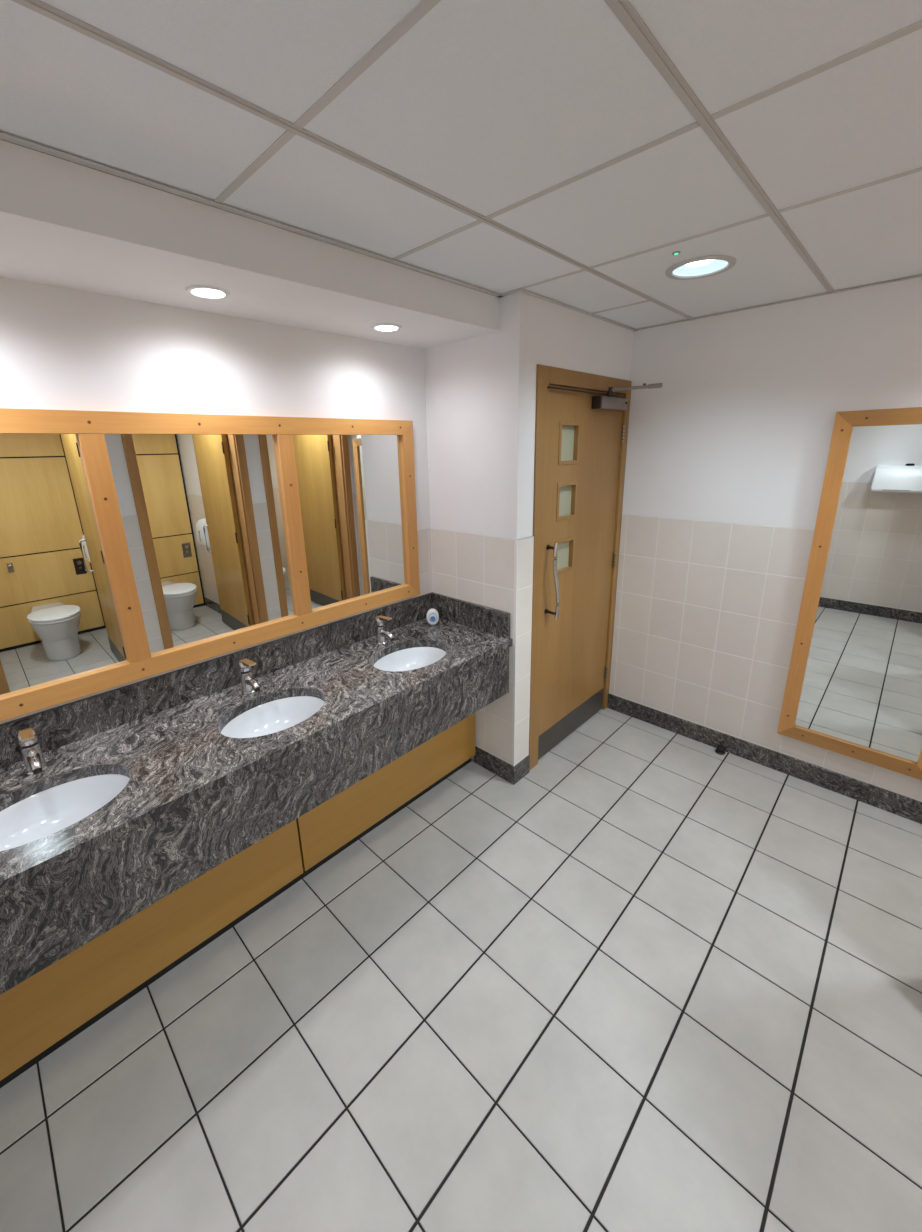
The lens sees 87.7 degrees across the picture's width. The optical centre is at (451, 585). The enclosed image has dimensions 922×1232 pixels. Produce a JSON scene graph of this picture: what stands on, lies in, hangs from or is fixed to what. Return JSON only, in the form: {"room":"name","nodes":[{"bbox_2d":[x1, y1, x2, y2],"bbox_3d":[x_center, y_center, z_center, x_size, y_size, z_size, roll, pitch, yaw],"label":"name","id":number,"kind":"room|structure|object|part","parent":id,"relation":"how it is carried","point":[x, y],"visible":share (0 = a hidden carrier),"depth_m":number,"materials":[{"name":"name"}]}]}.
{"room":"public restroom","nodes":[
{"label":"public restroom","id":0,"kind":"room"},
{"bbox_2d":[0,277,431,723],"bbox_3d":[-1.020,0.085,1.915,0.107,2.420,2.505,14,22,42],"label":"wall","id":1,"kind":"structure","parent":0,"point":[61,348],"depth_m":1.72,"materials":[{"name":"white paint"}]},
{"bbox_2d":[0,408,419,721],"bbox_3d":[-0.913,-0.177,1.871,0.028,0.924,2.061,14,22,42],"label":"vanity mirror","id":2,"kind":"object","parent":1,"relation":"attached to","point":[134,546],"visible":1,"depth_m":1.78,"materials":[{"name":"brown wood"}]},
{"bbox_3d":[-1.385,-0.038,1.424,0.003,0.788,0.595,14,22,42],"label":"mirror pane","id":3,"kind":"part","parent":2,"relation":"part of","materials":[{"name":"silver metal"}]},
{"bbox_3d":[-0.924,-0.179,1.877,0.003,0.788,0.593,14,22,42],"label":"mirror pane","id":4,"kind":"part","parent":2,"relation":"part of","materials":[{"name":"silver metal"}]},
{"bbox_3d":[-0.923,-0.589,1.754,0.027,0.068,2.061,14,22,42],"label":"frame rail","id":5,"kind":"part","parent":2,"relation":"part of","materials":[{"name":"brown wood"}]},
{"bbox_3d":[-0.903,0.234,1.988,0.027,0.068,2.061,14,22,42],"label":"frame rail","id":6,"kind":"part","parent":2,"relation":"part of","materials":[{"name":"brown wood"}]},
{"bbox_3d":[-0.461,-0.320,2.333,0.003,0.788,0.601,14,22,42],"label":"mirror pane","id":7,"kind":"part","parent":2,"relation":"part of","materials":[{"name":"silver metal"}]},
{"bbox_2d":[0,592,433,767],"bbox_3d":[-0.972,0.370,1.955,0.020,0.137,2.503,14,22,42],"label":"backsplash","id":8,"kind":"structure","parent":1,"relation":"attached to","point":[65,724],"depth_m":1.87,"materials":[{"name":"stone"}]},
{"bbox_2d":[0,592,512,994],"bbox_3d":[-0.764,0.568,1.805,0.589,0.444,2.503,14,22,42],"label":"countertop","id":9,"kind":"structure","parent":1,"relation":"attached to","point":[195,797],"depth_m":1.63,"materials":[{"name":"stone"}]},
{"bbox_2d":[16,727,48,775],"bbox_3d":[-1.273,0.514,1.458,0.133,0.148,0.058,14,22,42],"label":"tap","id":10,"kind":"object","parent":9,"relation":"on","point":[34,760],"visible":1,"depth_m":1.46,"materials":[{"name":"silver metal"}]},
{"bbox_3d":[-1.280,0.465,1.450,0.106,0.049,0.049,14,22,42],"label":"lever","id":11,"kind":"part","parent":10,"relation":"part of","materials":[{"name":"silver metal"}]},
{"bbox_3d":[-1.263,0.536,1.455,0.099,0.040,0.034,14,22,42],"label":"spout","id":12,"kind":"part","parent":10,"relation":"part of","materials":[{"name":"silver metal"}]},
{"bbox_2d":[0,774,129,850],"bbox_3d":[-1.134,0.727,1.383,0.336,0.152,0.446,14,22,42],"label":"washbasin","id":13,"kind":"object","parent":9,"relation":"in","point":[47,812],"visible":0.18,"depth_m":1.47,"materials":[{"name":"white ceramic"}]},
{"bbox_2d":[238,658,259,694],"bbox_3d":[-0.804,0.371,1.919,0.133,0.148,0.058,14,22,42],"label":"tap","id":14,"kind":"object","parent":9,"relation":"on","point":[249,685],"visible":1,"depth_m":1.92,"materials":[{"name":"silver metal"}]},
{"bbox_3d":[-0.811,0.322,1.911,0.106,0.049,0.049,14,22,42],"label":"lever","id":15,"kind":"part","parent":14,"relation":"part of","materials":[{"name":"silver metal"}]},
{"bbox_3d":[-0.794,0.393,1.916,0.099,0.040,0.034,14,22,42],"label":"spout","id":16,"kind":"part","parent":14,"relation":"part of","materials":[{"name":"silver metal"}]},
{"bbox_2d":[221,696,323,737],"bbox_3d":[-0.665,0.584,1.844,0.336,0.152,0.446,14,22,42],"label":"washbasin","id":17,"kind":"object","parent":9,"relation":"in","point":[278,715],"visible":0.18,"depth_m":1.95,"materials":[{"name":"white ceramic"}]},
{"bbox_2d":[375,615,394,644],"bbox_3d":[-0.329,0.226,2.386,0.133,0.148,0.058,14,22,42],"label":"tap","id":18,"kind":"object","parent":9,"relation":"on","point":[381,634],"visible":1,"depth_m":2.39,"materials":[{"name":"silver metal"}]},
{"bbox_3d":[-0.336,0.177,2.379,0.106,0.049,0.049,14,22,42],"label":"lever","id":19,"kind":"part","parent":18,"relation":"part of","materials":[{"name":"silver metal"}]},
{"bbox_3d":[-0.319,0.248,2.383,0.099,0.040,0.034,14,22,42],"label":"spout","id":20,"kind":"part","parent":18,"relation":"part of","materials":[{"name":"silver metal"}]},
{"bbox_2d":[373,647,445,670],"bbox_3d":[-0.190,0.439,2.311,0.336,0.152,0.446,14,22,42],"label":"washbasin","id":21,"kind":"object","parent":9,"relation":"in","point":[416,657],"visible":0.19,"depth_m":2.44,"materials":[{"name":"white ceramic"}]},
{"bbox_2d":[427,608,438,624],"bbox_3d":[-0.102,0.175,2.656,0.068,0.088,0.038,-2,16,-3],"label":"air freshener","id":22,"kind":"object","parent":9,"relation":"on","point":[432,614],"visible":1,"depth_m":2.64,"materials":[{"name":"white plastic"}]},
{"bbox_2d":[0,708,921,1231],"bbox_3d":[0.963,1.562,1.155,4.490,0.100,3.800,14,22,42],"label":"floor","id":23,"kind":"structure","parent":0,"point":[651,978],"depth_m":1.51,"materials":[{"name":"white tile"}]},
{"bbox_2d":[0,713,475,1087],"bbox_3d":[-0.756,0.993,1.916,0.080,0.660,2.484,14,22,42],"label":"base panel","id":24,"kind":"object","parent":23,"relation":"on","point":[47,1006],"depth_m":1.74,"materials":[{"name":"brown wood"}]},
{"bbox_3d":[-0.991,1.047,1.635,0.018,0.598,0.993,14,22,42],"label":"access panel","id":25,"kind":"part","parent":24,"relation":"part of","materials":[{"name":"brown wood"}]},
{"bbox_3d":[-0.255,0.823,2.359,0.018,0.598,1.105,14,22,42],"label":"access panel","id":26,"kind":"part","parent":24,"relation":"part of","materials":[{"name":"brown wood"}]},
{"bbox_2d":[424,292,537,765],"bbox_3d":[0.112,-0.141,2.612,0.711,2.420,0.141,14,22,42],"label":"wall pier","id":27,"kind":"object","parent":23,"relation":"on","point":[480,391],"visible":0.66,"depth_m":2.39,"materials":[{"name":"white paint"}]},
{"bbox_2d":[474,746,515,784],"bbox_3d":[0.244,1.021,2.735,0.299,0.110,0.017,14,22,42],"label":"baseboard","id":28,"kind":"object","parent":27,"relation":"attached to","point":[486,760],"visible":0.82,"depth_m":2.72,"materials":[{"name":"stone"}]},
{"bbox_3d":[0.329,0.389,2.457,0.006,1.254,0.006,14,22,42],"label":"corner trim","id":29,"kind":"part","parent":27,"relation":"part of","materials":[{"name":"white plastic"}]},
{"bbox_2d":[515,755,529,782],"bbox_3d":[0.397,1.030,2.691,0.017,0.110,0.130,14,22,42],"label":"baseboard","id":30,"kind":"structure","parent":27,"relation":"attached to","point":[523,767],"depth_m":2.68,"materials":[{"name":"stone"}]},
{"bbox_2d":[715,745,724,754],"bbox_3d":[1.614,0.985,2.873,0.054,0.039,0.054,14,22,42],"label":"door stop","id":31,"kind":"object","parent":23,"relation":"on","point":[720,749],"visible":1,"depth_m":2.86,"materials":[{"name":"black rubber"}]},
{"bbox_2d":[0,0,921,330],"bbox_3d":[0.902,-0.860,0.467,4.490,0.103,3.800,14,22,42],"label":"ceiling","id":32,"kind":"structure","parent":0,"point":[559,152],"depth_m":0.98,"materials":[{"name":"grey"}]},
{"bbox_2d":[0,140,499,348],"bbox_3d":[-0.837,-0.961,1.405,0.495,0.131,2.505,14,22,42],"label":"bulkhead","id":33,"kind":"object","parent":32,"relation":"attached to","point":[64,223],"visible":1,"depth_m":1.35,"materials":[{"name":"paint"}]},
{"bbox_2d":[185,285,229,298],"bbox_3d":[-0.763,-0.920,1.507,0.128,0.006,0.128,14,22,42],"label":"recessed light","id":34,"kind":"object","parent":33,"relation":"attached to","point":[202,291],"visible":1,"depth_m":1.50,"materials":[{"name":"white plastic"}]},
{"bbox_2d":[371,323,401,331],"bbox_3d":[-0.269,-1.071,1.994,0.128,0.006,0.128,14,22,42],"label":"recessed light","id":35,"kind":"object","parent":33,"relation":"attached to","point":[383,327],"visible":1,"depth_m":1.99,"materials":[{"name":"white plastic"}]},
{"bbox_3d":[-0.652,-0.981,1.211,0.024,0.003,2.505,14,22,42],"label":"edge trim","id":36,"kind":"part","parent":32,"relation":"part of","materials":[{"name":"grey"}]},
{"bbox_3d":[0.250,-1.235,2.026,0.129,0.003,0.022,14,22,42],"label":"edge trim","id":37,"kind":"part","parent":32,"relation":"part of","materials":[{"name":"grey"}]},
{"bbox_3d":[0.678,-1.344,2.373,0.022,0.003,1.095,14,22,42],"label":"edge trim","id":38,"kind":"part","parent":32,"relation":"part of","materials":[{"name":"grey"}]},
{"bbox_2d":[665,255,735,279],"bbox_3d":[0.931,-1.190,1.795,0.238,0.016,0.238,14,22,42],"label":"recessed light","id":39,"kind":"object","parent":32,"relation":"in","point":[704,266],"visible":1,"depth_m":1.80,"materials":[{"name":"grey plastic"}]},
{"bbox_2d":[673,260,727,275],"bbox_3d":[0.931,-1.193,1.794,0.188,0.008,0.188,14,22,42],"label":"diffuser","id":40,"kind":"object","parent":39,"relation":"attached to","point":[697,267],"depth_m":1.82,"materials":[{"name":"white plastic"}]},
{"bbox_3d":[1.663,-1.310,2.165,1.728,0.003,0.022,14,22,42],"label":"edge trim","id":41,"kind":"part","parent":32,"relation":"part of","materials":[{"name":"grey"}]},
{"bbox_2d":[537,298,633,380],"bbox_3d":[0.655,-0.220,2.841,0.252,2.420,0.963,14,22,42],"label":"wall","id":42,"kind":"structure","parent":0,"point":[567,338],"depth_m":2.40,"materials":[{"name":"white paint"}]},
{"bbox_2d":[529,364,662,769],"bbox_3d":[0.777,-0.061,2.764,0.498,2.150,0.961,14,22,42],"label":"door","id":43,"kind":"structure","parent":42,"relation":"attached to","point":[582,418],"depth_m":2.72,"materials":[{"name":"brown wood"}]},
{"bbox_3d":[0.552,-0.019,2.511,0.021,0.422,0.067,14,22,42],"label":"pull handle","id":44,"kind":"part","parent":43,"relation":"part of","materials":[{"name":"silver metal"}]},
{"bbox_3d":[0.608,-0.167,2.659,0.006,0.158,0.162,14,22,42],"label":"glass pane","id":45,"kind":"part","parent":43,"relation":"part of","materials":[{"name":"beige"}]},
{"bbox_3d":[0.601,-0.454,2.577,0.006,0.165,0.162,14,22,42],"label":"glass pane","id":46,"kind":"part","parent":43,"relation":"part of","materials":[{"name":"beige"}]},
{"bbox_3d":[0.594,-0.739,2.496,0.006,0.178,0.162,14,22,42],"label":"glass pane","id":47,"kind":"part","parent":43,"relation":"part of","materials":[{"name":"beige"}]},
{"bbox_3d":[0.781,0.872,3.074,0.002,0.157,0.796,14,22,42],"label":"kick plate","id":48,"kind":"part","parent":43,"relation":"part of","materials":[{"name":"metal"}]},
{"bbox_3d":[0.731,-1.008,2.507,0.013,0.008,0.800,14,22,42],"label":"closer rail","id":49,"kind":"part","parent":43,"relation":"part of","materials":[{"name":"grey metal"}]},
{"bbox_3d":[0.978,-1.048,2.544,0.253,0.021,0.018,7,18,27],"label":"closer arm","id":50,"kind":"part","parent":43,"relation":"part of","materials":[{"name":"metal"}]},
{"bbox_2d":[609,277,921,801],"bbox_3d":[2.219,-0.042,2.076,4.490,2.420,0.107,14,22,42],"label":"wall","id":51,"kind":"structure","parent":0,"point":[726,460],"depth_m":2.59,"materials":[{"name":"white paint"}]},
{"bbox_2d":[607,694,921,823],"bbox_3d":[1.720,0.962,2.814,1.699,0.110,0.017,14,22,42],"label":"baseboard","id":52,"kind":"structure","parent":51,"relation":"attached to","point":[900,805],"depth_m":2.68,"materials":[{"name":"stone"}]},
{"bbox_2d":[777,407,921,779],"bbox_3d":[2.012,0.063,2.220,0.620,1.674,0.028,14,22,42],"label":"wall mirror","id":53,"kind":"object","parent":51,"relation":"attached to","point":[853,689],"visible":1,"depth_m":2.27,"materials":[{"name":"brown wood"}]},
{"bbox_3d":[2.032,0.835,2.439,0.620,0.068,0.028,14,22,42],"label":"frame rail","id":54,"kind":"part","parent":53,"relation":"part of","materials":[{"name":"brown wood"}]},
{"bbox_3d":[1.993,-0.709,2.000,0.620,0.068,0.028,14,22,42],"label":"frame rail","id":55,"kind":"part","parent":53,"relation":"part of","materials":[{"name":"brown wood"}]}
]}

